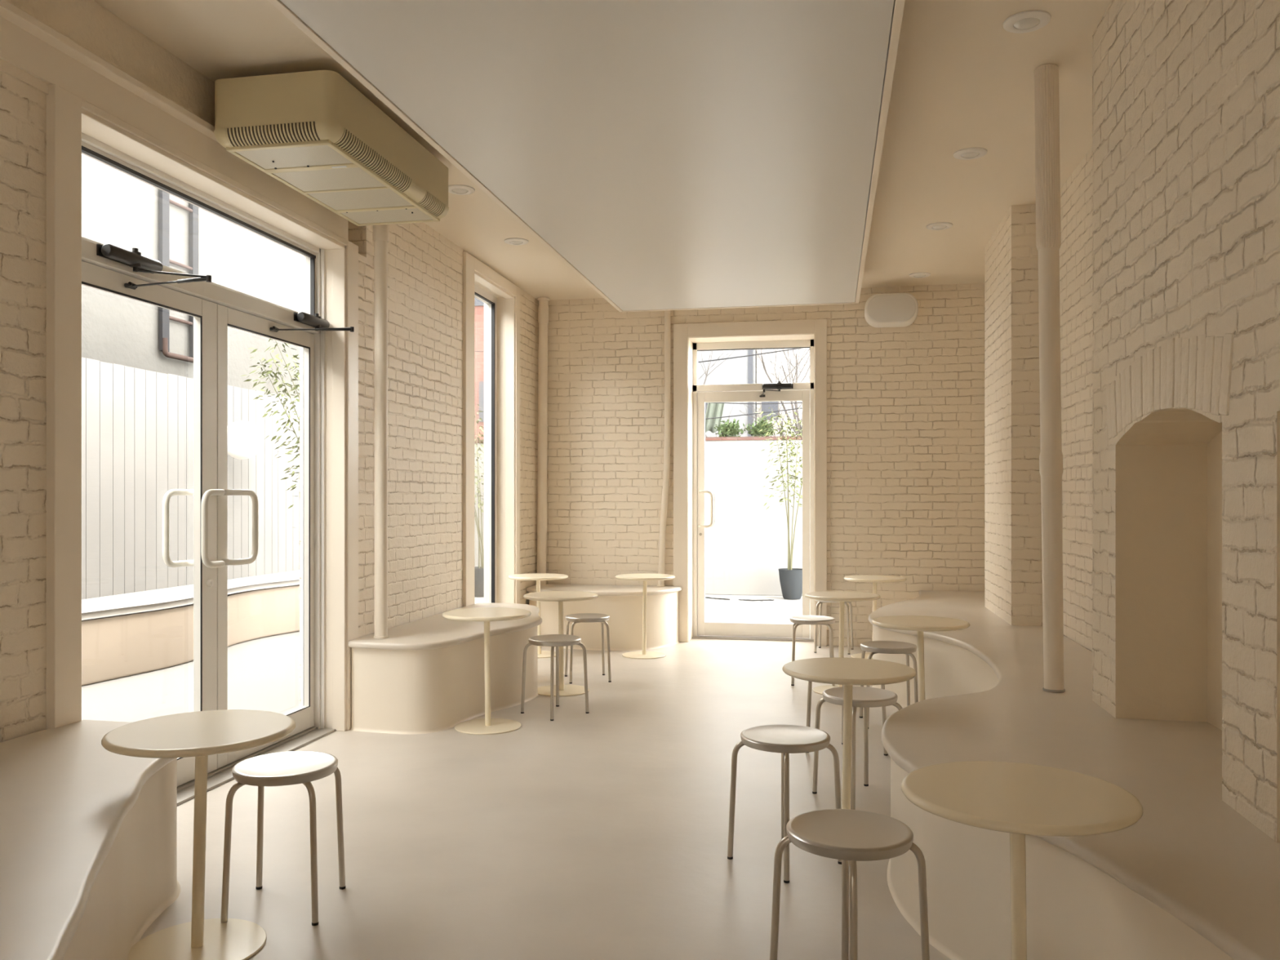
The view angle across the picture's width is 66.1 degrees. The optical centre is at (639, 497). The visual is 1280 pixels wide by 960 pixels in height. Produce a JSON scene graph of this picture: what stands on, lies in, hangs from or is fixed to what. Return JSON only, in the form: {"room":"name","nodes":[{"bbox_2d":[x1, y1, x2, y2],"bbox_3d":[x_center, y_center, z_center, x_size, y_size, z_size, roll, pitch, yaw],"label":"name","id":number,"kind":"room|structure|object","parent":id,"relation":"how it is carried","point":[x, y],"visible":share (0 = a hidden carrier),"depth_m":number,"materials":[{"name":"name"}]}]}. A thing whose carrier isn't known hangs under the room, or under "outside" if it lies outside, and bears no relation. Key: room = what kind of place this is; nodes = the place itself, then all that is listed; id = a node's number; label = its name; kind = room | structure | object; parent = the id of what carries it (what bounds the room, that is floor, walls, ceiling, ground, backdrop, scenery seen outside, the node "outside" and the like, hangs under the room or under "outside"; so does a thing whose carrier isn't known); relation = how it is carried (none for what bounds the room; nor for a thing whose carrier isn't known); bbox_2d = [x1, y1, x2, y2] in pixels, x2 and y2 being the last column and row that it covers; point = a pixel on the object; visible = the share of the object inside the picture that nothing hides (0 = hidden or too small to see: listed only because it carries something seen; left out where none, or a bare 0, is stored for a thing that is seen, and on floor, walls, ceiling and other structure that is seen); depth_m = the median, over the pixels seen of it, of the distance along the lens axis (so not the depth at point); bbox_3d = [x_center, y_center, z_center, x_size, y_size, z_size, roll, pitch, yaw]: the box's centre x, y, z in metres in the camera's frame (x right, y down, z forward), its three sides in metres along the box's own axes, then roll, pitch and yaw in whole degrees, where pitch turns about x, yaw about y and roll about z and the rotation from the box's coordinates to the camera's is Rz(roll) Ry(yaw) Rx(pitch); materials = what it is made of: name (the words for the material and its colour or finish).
{"room":"cafe","nodes":[
{"label":"cafe","id":0,"kind":"room"},
{"bbox_2d":[0,0,538,742],"bbox_3d":[-2.145,-0.265,3.620,0.280,3.130,11.500,0,0,11],"label":"wall","id":1,"kind":"structure","parent":0,"point":[425,267],"depth_m":4.18,"materials":[{"name":"brick"}]},
{"bbox_2d":[0,0,347,239],"bbox_3d":[-2.361,-1.515,1.727,0.110,0.160,7.700,0,0,11],"label":"beam","id":2,"kind":"structure","parent":1,"relation":"attached to","point":[27,43],"depth_m":3.76,"materials":[{"name":"beige paint"}]},
{"bbox_2d":[46,84,358,805],"bbox_3d":[-1.902,-0.068,4.526,0.464,2.735,2.240,0,0,11],"label":"door","id":3,"kind":"structure","parent":1,"relation":"in","point":[326,328],"depth_m":4.54,"materials":[{"name":"beige wood"}]},
{"bbox_2d":[462,252,519,606],"bbox_3d":[-1.303,-0.280,7.903,0.295,3.060,1.290,0,0,11],"label":"window","id":4,"kind":"structure","parent":1,"relation":"in","point":[500,298],"depth_m":8.40,"materials":[{"name":"beige wood"}]},
{"bbox_2d":[537,297,549,585],"bbox_3d":[-0.889,-0.515,9.030,0.118,2.631,0.110,0,0,11],"label":"pipe","id":5,"kind":"object","parent":1,"relation":"attached to","point":[543,308],"visible":0.98,"depth_m":8.99,"materials":[{"name":"beige metal"}]},
{"bbox_2d":[81,594,802,722],"bbox_3d":[0.435,1.373,12.849,24.000,0.135,54.600,0,0,11],"label":"ground","id":6,"kind":"structure","parent":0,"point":[264,673],"depth_m":7.03,"materials":[{"name":"white concrete"}]},
{"bbox_2d":[81,153,299,398],"bbox_3d":[-5.756,-0.910,3.958,0.400,4.420,21.600,0,0,11],"label":"wall","id":7,"kind":"structure","parent":6,"relation":"on","point":[119,209],"depth_m":9.43,"materials":[{"name":"grey paint"}]},
{"bbox_2d":[159,189,198,363],"bbox_3d":[-4.430,-2.148,9.500,0.071,1.645,0.555,0,0,11],"label":"window","id":8,"kind":"structure","parent":7,"relation":"attached to","point":[165,201],"depth_m":9.32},
{"bbox_2d":[81,357,299,599],"bbox_3d":[-4.974,0.098,4.905,0.078,2.404,17.754,0,0,11],"label":"fence","id":9,"kind":"object","parent":6,"relation":"on","point":[137,424],"visible":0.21,"depth_m":8.60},
{"bbox_2d":[227,421,262,459],"bbox_3d":[-3.841,-0.550,9.425,0.435,0.370,0.370,0,0,11],"label":"globe lamp","id":10,"kind":"object","parent":9,"relation":"attached to","point":[245,439],"visible":0.9,"depth_m":9.29,"materials":[{"name":"white glass"}]},
{"bbox_2d":[81,569,299,685],"bbox_3d":[-3.988,1.050,7.599,0.826,0.500,9.422,0,0,11],"label":"bench","id":11,"kind":"object","parent":6,"relation":"on","point":[136,633],"visible":0.39,"depth_m":7.57,"materials":[{"name":"grey"}]},
{"bbox_2d":[474,297,484,439],"bbox_3d":[-4.698,-3.200,24.809,5.400,9.000,5.050,0,0,11],"label":"brick house","id":12,"kind":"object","parent":6,"relation":"on","point":[478,304],"visible":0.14,"depth_m":22.07,"materials":[{"name":"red brick"}]},
{"bbox_2d":[474,566,484,596],"bbox_3d":[-2.086,1.110,12.978,0.350,0.380,0.350,0,0,11],"label":"planter","id":13,"kind":"object","parent":6,"relation":"on","point":[478,572],"visible":0.31,"depth_m":12.84,"materials":[{"name":"grey"}]},
{"bbox_2d":[474,404,484,568],"bbox_3d":[-2.334,-0.225,12.897,1.151,2.392,0.869,0,0,-35],"label":"bamboo","id":14,"kind":"object","parent":13,"relation":"in","point":[480,537],"visible":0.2,"depth_m":12.96,"materials":[{"name":"green plant"}]},
{"bbox_2d":[474,435,802,595],"bbox_3d":[0.946,0.242,13.387,11.200,2.115,0.290,0,0,11],"label":"wall","id":15,"kind":"structure","parent":6,"relation":"on","point":[746,547],"depth_m":13.17,"materials":[{"name":"grey"}]},
{"bbox_2d":[713,417,744,436],"bbox_3d":[1.216,-0.915,13.366,0.401,0.330,0.372,0,0,11],"label":"shrub","id":16,"kind":"object","parent":15,"relation":"on","point":[732,430],"visible":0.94,"depth_m":13.31,"materials":[{"name":"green plant"}]},
{"bbox_2d":[742,416,777,436],"bbox_3d":[1.626,-0.941,13.294,0.477,0.349,0.354,0,0,11],"label":"shrub","id":17,"kind":"object","parent":15,"relation":"on","point":[754,431],"visible":0.87,"depth_m":13.25,"materials":[{"name":"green plant"}]},
{"bbox_2d":[697,349,756,437],"bbox_3d":[1.024,-2.800,27.216,4.730,8.200,6.160,0,0,11],"label":"house","id":18,"kind":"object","parent":6,"relation":"on","point":[731,370],"visible":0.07,"depth_m":24.02,"materials":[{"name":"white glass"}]},
{"bbox_2d":[697,350,770,436],"bbox_3d":[0.569,-1.385,17.272,4.524,5.416,3.804,0,0,-43],"label":"bare tree","id":19,"kind":"object","parent":6,"relation":"on","point":[707,374],"visible":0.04,"depth_m":17.83,"materials":[{"name":"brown plant"}]},
{"bbox_2d":[705,596,773,600],"bbox_3d":[1.163,1.299,12.634,1.105,0.010,0.227,0,0,26],"label":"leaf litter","id":20,"kind":"object","parent":6,"relation":"on","point":[705,597],"visible":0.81,"depth_m":12.49,"materials":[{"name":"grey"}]},
{"bbox_2d":[728,347,809,436],"bbox_3d":[3.810,-1.943,19.385,4.696,6.542,5.048,0,0,11],"label":"bare tree","id":21,"kind":"object","parent":6,"relation":"on","point":[797,362],"visible":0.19,"depth_m":19.94,"materials":[{"name":"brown plant"}]},
{"bbox_2d":[756,347,809,436],"bbox_3d":[7.104,-2.950,26.210,7.550,8.500,5.840,0,0,11],"label":"house","id":22,"kind":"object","parent":6,"relation":"on","point":[764,379],"visible":0.14,"depth_m":23.99,"materials":[{"name":"grey"}]},
{"bbox_2d":[778,568,802,599],"bbox_3d":[1.956,1.110,12.658,0.350,0.380,0.350,0,0,11],"label":"planter","id":23,"kind":"object","parent":6,"relation":"on","point":[791,580],"visible":0.84,"depth_m":12.54,"materials":[{"name":"grey ceramic"}]},
{"bbox_2d":[754,404,802,569],"bbox_3d":[1.976,-0.124,12.582,1.070,2.189,0.747,0,0,36],"label":"bamboo","id":24,"kind":"object","parent":23,"relation":"in","point":[793,454],"visible":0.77,"depth_m":12.64,"materials":[{"name":"green plant"}]},
{"bbox_3d":[-2.991,1.090,9.862,0.350,0.420,0.350,0,0,11],"label":"planter","id":25,"kind":"object","parent":6,"relation":"on","visible":0},
{"bbox_2d":[240,338,299,543],"bbox_3d":[-3.311,-0.359,9.821,1.225,2.578,0.782,0,0,-9],"label":"bamboo","id":26,"kind":"object","parent":25,"relation":"in","point":[286,366],"visible":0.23,"depth_m":9.67,"materials":[{"name":"green plant"}]},
{"bbox_2d":[138,638,951,959],"bbox_3d":[-0.004,1.360,3.158,4.600,0.120,12.000,0,0,11],"label":"floor","id":27,"kind":"structure","parent":0,"point":[602,833],"depth_m":3.79,"materials":[{"name":"beige concrete"}]},
{"bbox_2d":[0,720,180,959],"bbox_3d":[-1.812,1.050,0.614,1.530,0.500,5.707,0,0,11],"label":"bench","id":28,"kind":"object","parent":27,"relation":"on","point":[88,831],"visible":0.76,"depth_m":2.59,"materials":[{"name":"paint"}]},
{"bbox_2d":[101,709,295,959],"bbox_3d":[-1.234,0.975,2.773,0.499,0.651,0.499,0,0,11],"label":"cafe table","id":29,"kind":"object","parent":27,"relation":"on","point":[199,735],"visible":1,"depth_m":2.79,"materials":[{"name":"beige metal"}]},
{"bbox_2d":[220,751,345,925],"bbox_3d":[-1.128,1.073,3.135,0.318,0.454,0.318,0,0,2],"label":"stool","id":30,"kind":"object","parent":27,"relation":"on","point":[289,767],"visible":1,"depth_m":3.07,"materials":[{"name":"grey metal"}]},
{"bbox_2d":[347,602,542,733],"bbox_3d":[-1.059,1.050,6.413,0.786,0.500,2.107,0,0,11],"label":"bench","id":31,"kind":"object","parent":27,"relation":"on","point":[428,676],"visible":0.88,"depth_m":5.54,"materials":[{"name":"paint"}]},
{"bbox_2d":[373,224,388,639],"bbox_3d":[-1.477,-0.515,5.610,0.088,2.630,0.088,0,0,11],"label":"pipe","id":32,"kind":"object","parent":31,"relation":"on","point":[380,233],"visible":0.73,"depth_m":5.58,"materials":[{"name":"beige metal"}]},
{"bbox_2d":[441,607,531,734],"bbox_3d":[-0.868,0.975,5.574,0.499,0.651,0.499,0,0,11],"label":"cafe table","id":33,"kind":"object","parent":27,"relation":"on","point":[486,726],"visible":1,"depth_m":5.56,"materials":[{"name":"beige metal"}]},
{"bbox_2d":[507,573,568,657],"bbox_3d":[-0.850,0.975,8.208,0.499,0.651,0.499,0,0,11],"label":"cafe table","id":34,"kind":"object","parent":27,"relation":"on","point":[538,577],"visible":0.69,"depth_m":8.14,"materials":[{"name":"beige"}]},
{"bbox_2d":[520,634,589,720],"bbox_3d":[-0.513,1.073,5.934,0.318,0.454,0.318,0,0,41],"label":"stool","id":35,"kind":"object","parent":27,"relation":"on","point":[548,640],"visible":1,"depth_m":5.92,"materials":[{"name":"beige metal"}]},
{"bbox_2d":[523,591,598,696],"bbox_3d":[-0.531,0.975,6.599,0.499,0.651,0.499,0,0,11],"label":"cafe table","id":36,"kind":"object","parent":27,"relation":"on","point":[560,597],"visible":0.87,"depth_m":6.59,"materials":[{"name":"beige metal"}]},
{"bbox_2d":[564,613,611,683],"bbox_3d":[-0.376,1.073,7.048,0.318,0.454,0.318,0,0,-7],"label":"stool","id":37,"kind":"object","parent":27,"relation":"on","point":[580,617],"visible":1,"depth_m":6.95,"materials":[{"name":"beige metal"}]},
{"bbox_2d":[526,583,681,650],"bbox_3d":[-0.339,1.050,8.685,1.343,0.500,0.652,0,0,11],"label":"bench","id":38,"kind":"object","parent":27,"relation":"on","point":[623,604],"visible":0.67,"depth_m":8.45,"materials":[{"name":"paint"}]},
{"bbox_2d":[615,573,675,658],"bbox_3d":[0.041,0.975,8.179,0.499,0.651,0.520,0,0,11],"label":"cafe table","id":39,"kind":"object","parent":27,"relation":"on","point":[645,577],"visible":1,"depth_m":8.11,"materials":[{"name":"beige"}]},
{"bbox_2d":[727,724,841,883],"bbox_3d":[0.519,1.073,3.520,0.318,0.454,0.318,0,0,-36],"label":"stool","id":40,"kind":"object","parent":27,"relation":"on","point":[784,739],"visible":0.94,"depth_m":3.49,"materials":[{"name":"beige metal"}]},
{"bbox_2d":[789,615,835,685],"bbox_3d":[1.215,1.073,6.925,0.318,0.454,0.318,0,0,5],"label":"stool","id":41,"kind":"object","parent":27,"relation":"on","point":[797,620],"visible":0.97,"depth_m":6.81,"materials":[{"name":"beige metal"}]},
{"bbox_2d":[813,600,853,654],"bbox_3d":[1.645,1.073,8.339,0.318,0.454,0.318,0,0,21],"label":"stool","id":42,"kind":"object","parent":27,"relation":"on","point":[820,602],"visible":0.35,"depth_m":8.25,"materials":[{"name":"beige metal"}]},
{"bbox_2d":[804,591,880,694],"bbox_3d":[1.355,0.975,6.593,0.499,0.651,0.499,0,0,11],"label":"cafe table","id":43,"kind":"object","parent":27,"relation":"on","point":[842,597],"visible":0.7,"depth_m":6.58,"materials":[{"name":"beige"}]},
{"bbox_2d":[806,680,888,755],"bbox_3d":[1.047,1.073,4.992,0.318,0.454,0.318,0,0,-35],"label":"stool","id":44,"kind":"object","parent":27,"relation":"on","point":[810,683],"visible":0.07,"depth_m":5.01,"materials":[{"name":"beige metal"}]},
{"bbox_2d":[782,657,915,808],"bbox_3d":[0.796,0.975,3.757,0.499,0.651,0.499,0,0,11],"label":"cafe table","id":45,"kind":"object","parent":27,"relation":"on","point":[847,672],"visible":0.67,"depth_m":3.74,"materials":[{"name":"beige metal"}]},
{"bbox_2d":[769,808,929,959],"bbox_3d":[0.536,1.073,2.522,0.318,0.454,0.318,0,0,-36],"label":"stool","id":46,"kind":"object","parent":27,"relation":"on","point":[850,836],"visible":1,"depth_m":2.49,"materials":[{"name":"beige metal"}]},
{"bbox_2d":[812,686,902,809],"bbox_3d":[0.951,1.073,4.257,0.318,0.454,0.318,0,0,-22],"label":"stool","id":47,"kind":"object","parent":27,"relation":"on","point":[866,697],"visible":0.87,"depth_m":4.25,"materials":[{"name":"beige metal"}]},
{"bbox_2d":[843,574,906,658],"bbox_3d":[1.913,0.975,8.013,0.499,0.651,0.499,0,0,11],"label":"cafe table","id":48,"kind":"object","parent":27,"relation":"on","point":[873,579],"visible":0.7,"depth_m":7.99,"materials":[{"name":"beige"}]},
{"bbox_2d":[859,640,918,728],"bbox_3d":[1.430,1.073,5.662,0.318,0.454,0.318,0,0,3],"label":"stool","id":49,"kind":"object","parent":27,"relation":"on","point":[873,647],"visible":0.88,"depth_m":5.60,"materials":[{"name":"beige metal"}]},
{"bbox_2d":[871,615,969,702],"bbox_3d":[1.475,0.975,5.180,0.499,0.651,0.499,0,0,11],"label":"cafe table","id":50,"kind":"object","parent":27,"relation":"on","point":[919,624],"visible":0.7,"depth_m":5.16,"materials":[{"name":"beige metal"}]},
{"bbox_2d":[901,760,1142,959],"bbox_3d":[0.838,0.975,2.186,0.499,0.651,0.499,0,0,11],"label":"cafe table","id":51,"kind":"object","parent":27,"relation":"on","point":[1018,799],"visible":1,"depth_m":2.16,"materials":[{"name":"beige"}]},
{"bbox_2d":[868,590,1279,959],"bbox_3d":[1.329,1.050,2.901,1.166,0.500,11.380,0,0,11],"label":"bench","id":52,"kind":"object","parent":27,"relation":"on","point":[1193,878],"visible":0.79,"depth_m":2.76,"materials":[{"name":"paint"}]},
{"bbox_2d":[1034,63,1065,692],"bbox_3d":[1.721,-0.515,4.137,0.098,2.634,0.201,0,0,11],"label":"pipe","id":53,"kind":"object","parent":52,"relation":"on","point":[1046,106],"visible":1,"depth_m":4.11,"materials":[{"name":"beige metal"}]},
{"bbox_2d":[93,0,1111,300],"bbox_3d":[-0.018,-2.005,3.160,4.730,0.350,12.100,0,0,11],"label":"ceiling","id":54,"kind":"structure","parent":0,"point":[962,80],"depth_m":4.68,"materials":[{"name":"beige paint"}]},
{"bbox_2d":[213,70,448,226],"bbox_3d":[-1.427,-1.658,4.760,0.579,0.344,1.299,0,0,11],"label":"air conditioner","id":55,"kind":"object","parent":54,"relation":"attached to","point":[315,133],"visible":1,"depth_m":4.33,"materials":[{"name":"beige plastic"}]},
{"bbox_2d":[225,120,445,217],"bbox_3d":[-1.427,-1.531,4.760,0.578,0.066,1.298,0,0,11],"label":"vent grille","id":56,"kind":"object","parent":55,"relation":"attached to","point":[328,162],"depth_m":4.47,"materials":[{"name":"beige plastic"}]},
{"bbox_2d":[448,184,475,195],"bbox_3d":[-1.067,-1.819,5.837,0.172,0.022,0.172,0,0,11],"label":"recessed light","id":57,"kind":"object","parent":54,"relation":"in","point":[460,189],"visible":0.96,"depth_m":5.81,"materials":[{"name":"white plastic"}]},
{"bbox_2d":[504,237,528,244],"bbox_3d":[-0.881,-1.819,7.013,0.172,0.022,0.172,0,0,11],"label":"recessed light","id":58,"kind":"object","parent":54,"relation":"in","point":[513,241],"visible":1,"depth_m":6.98,"materials":[{"name":"white plastic"}]},
{"bbox_2d":[267,0,905,312],"bbox_3d":[-0.161,-1.712,3.213,2.010,0.235,10.310,0,0,11],"label":"ceiling panel","id":59,"kind":"object","parent":54,"relation":"hanging from","point":[672,154],"visible":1,"depth_m":4.15,"materials":[{"name":"white paint"}]},
{"bbox_2d":[909,272,930,277],"bbox_3d":[2.296,-1.819,8.072,0.172,0.022,0.172,0,0,11],"label":"recessed light","id":60,"kind":"object","parent":54,"relation":"in","point":[915,274],"visible":1,"depth_m":8.04,"materials":[{"name":"white plastic"}]},
{"bbox_2d":[926,222,952,230],"bbox_3d":[2.014,-1.819,6.619,0.172,0.022,0.172,0,0,11],"label":"recessed light","id":61,"kind":"object","parent":54,"relation":"in","point":[940,225],"visible":1,"depth_m":6.59,"materials":[{"name":"white plastic"}]},
{"bbox_2d":[953,146,986,159],"bbox_3d":[1.753,-1.819,5.223,0.172,0.022,0.172,0,0,11],"label":"recessed light","id":62,"kind":"object","parent":54,"relation":"in","point":[968,153],"visible":1,"depth_m":5.20,"materials":[{"name":"white plastic"}]},
{"bbox_2d":[1003,9,1051,33],"bbox_3d":[1.485,-1.819,3.777,0.172,0.022,0.172,0,0,11],"label":"recessed light","id":63,"kind":"object","parent":54,"relation":"in","point":[1027,21],"visible":1,"depth_m":3.75,"materials":[{"name":"white plastic"}]},
{"bbox_2d":[705,403,724,432],"bbox_3d":[1.135,-1.310,14.954,0.380,0.660,0.062,0,0,11],"label":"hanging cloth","id":64,"kind":"object","parent":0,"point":[713,410],"visible":0.51,"depth_m":14.95,"materials":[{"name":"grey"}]},
{"bbox_2d":[546,283,984,646],"bbox_3d":[1.089,-0.265,8.915,4.630,3.130,0.320,0,0,11],"label":"wall","id":65,"kind":"structure","parent":0,"point":[905,405],"depth_m":8.61,"materials":[{"name":"brick"}]},
{"bbox_2d":[656,310,671,586],"bbox_3d":[0.213,-0.515,8.869,0.128,2.631,0.080,0,0,11],"label":"pipe","id":66,"kind":"object","parent":65,"relation":"attached to","point":[667,313],"visible":0.97,"depth_m":8.84,"materials":[{"name":"beige metal"}]},
{"bbox_2d":[673,319,826,645],"bbox_3d":[1.010,-0.133,8.957,1.360,2.865,0.443,0,0,11],"label":"door","id":67,"kind":"structure","parent":65,"relation":"in","point":[690,398],"depth_m":8.92,"materials":[{"name":"beige paint"}]},
{"bbox_2d":[864,293,918,327],"bbox_3d":[2.141,-1.589,8.406,0.435,0.276,0.286,0,0,11],"label":"wall speaker","id":68,"kind":"object","parent":65,"relation":"attached to","point":[886,309],"visible":1,"depth_m":8.28,"materials":[{"name":"white plastic"}]},
{"bbox_2d":[1058,146,1092,651],"bbox_3d":[2.066,-0.265,2.810,0.305,3.130,11.500,0,0,11],"label":"wall","id":69,"kind":"structure","parent":0,"point":[1075,251],"depth_m":5.45,"materials":[{"name":"brick"}]},
{"bbox_2d":[984,204,1043,626],"bbox_3d":[2.562,-0.265,6.661,0.275,3.130,1.070,0,0,11],"label":"wall","id":70,"kind":"structure","parent":69,"relation":"attached to","point":[1013,560],"depth_m":6.16,"materials":[{"name":"brick"}]},
{"bbox_2d":[1092,0,1279,842],"bbox_3d":[1.621,-0.265,2.107,0.362,3.130,3.550,0,0,11],"label":"wall","id":71,"kind":"structure","parent":69,"relation":"attached to","point":[1186,93],"depth_m":3.05,"materials":[{"name":"brick"}]},
{"label":"outside","id":72,"kind":"structure","parent":0,"visible":0},
{"bbox_2d":[697,348,798,362],"bbox_3d":[1.418,-2.151,13.984,6.502,0.718,0.019,0,0,11],"label":"overhead cable","id":73,"kind":"object","parent":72,"point":[789,348],"visible":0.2,"depth_m":13.96,"materials":[{"name":"black plastic"}]},
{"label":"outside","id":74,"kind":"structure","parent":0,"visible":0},
{"bbox_2d":[705,407,802,419],"bbox_3d":[1.379,-1.251,13.788,6.501,0.614,0.015,0,0,11],"label":"overhead cable","id":75,"kind":"object","parent":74,"point":[801,407],"visible":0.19,"depth_m":13.75,"materials":[{"name":"black plastic"}]},
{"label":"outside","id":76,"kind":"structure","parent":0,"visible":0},
{"bbox_2d":[707,402,802,404],"bbox_3d":[1.492,-1.536,14.377,5.517,0.345,0.015,0,0,7],"label":"overhead cable","id":77,"kind":"object","parent":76,"point":[708,402],"visible":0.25,"depth_m":14.35,"materials":[{"name":"black plastic"}]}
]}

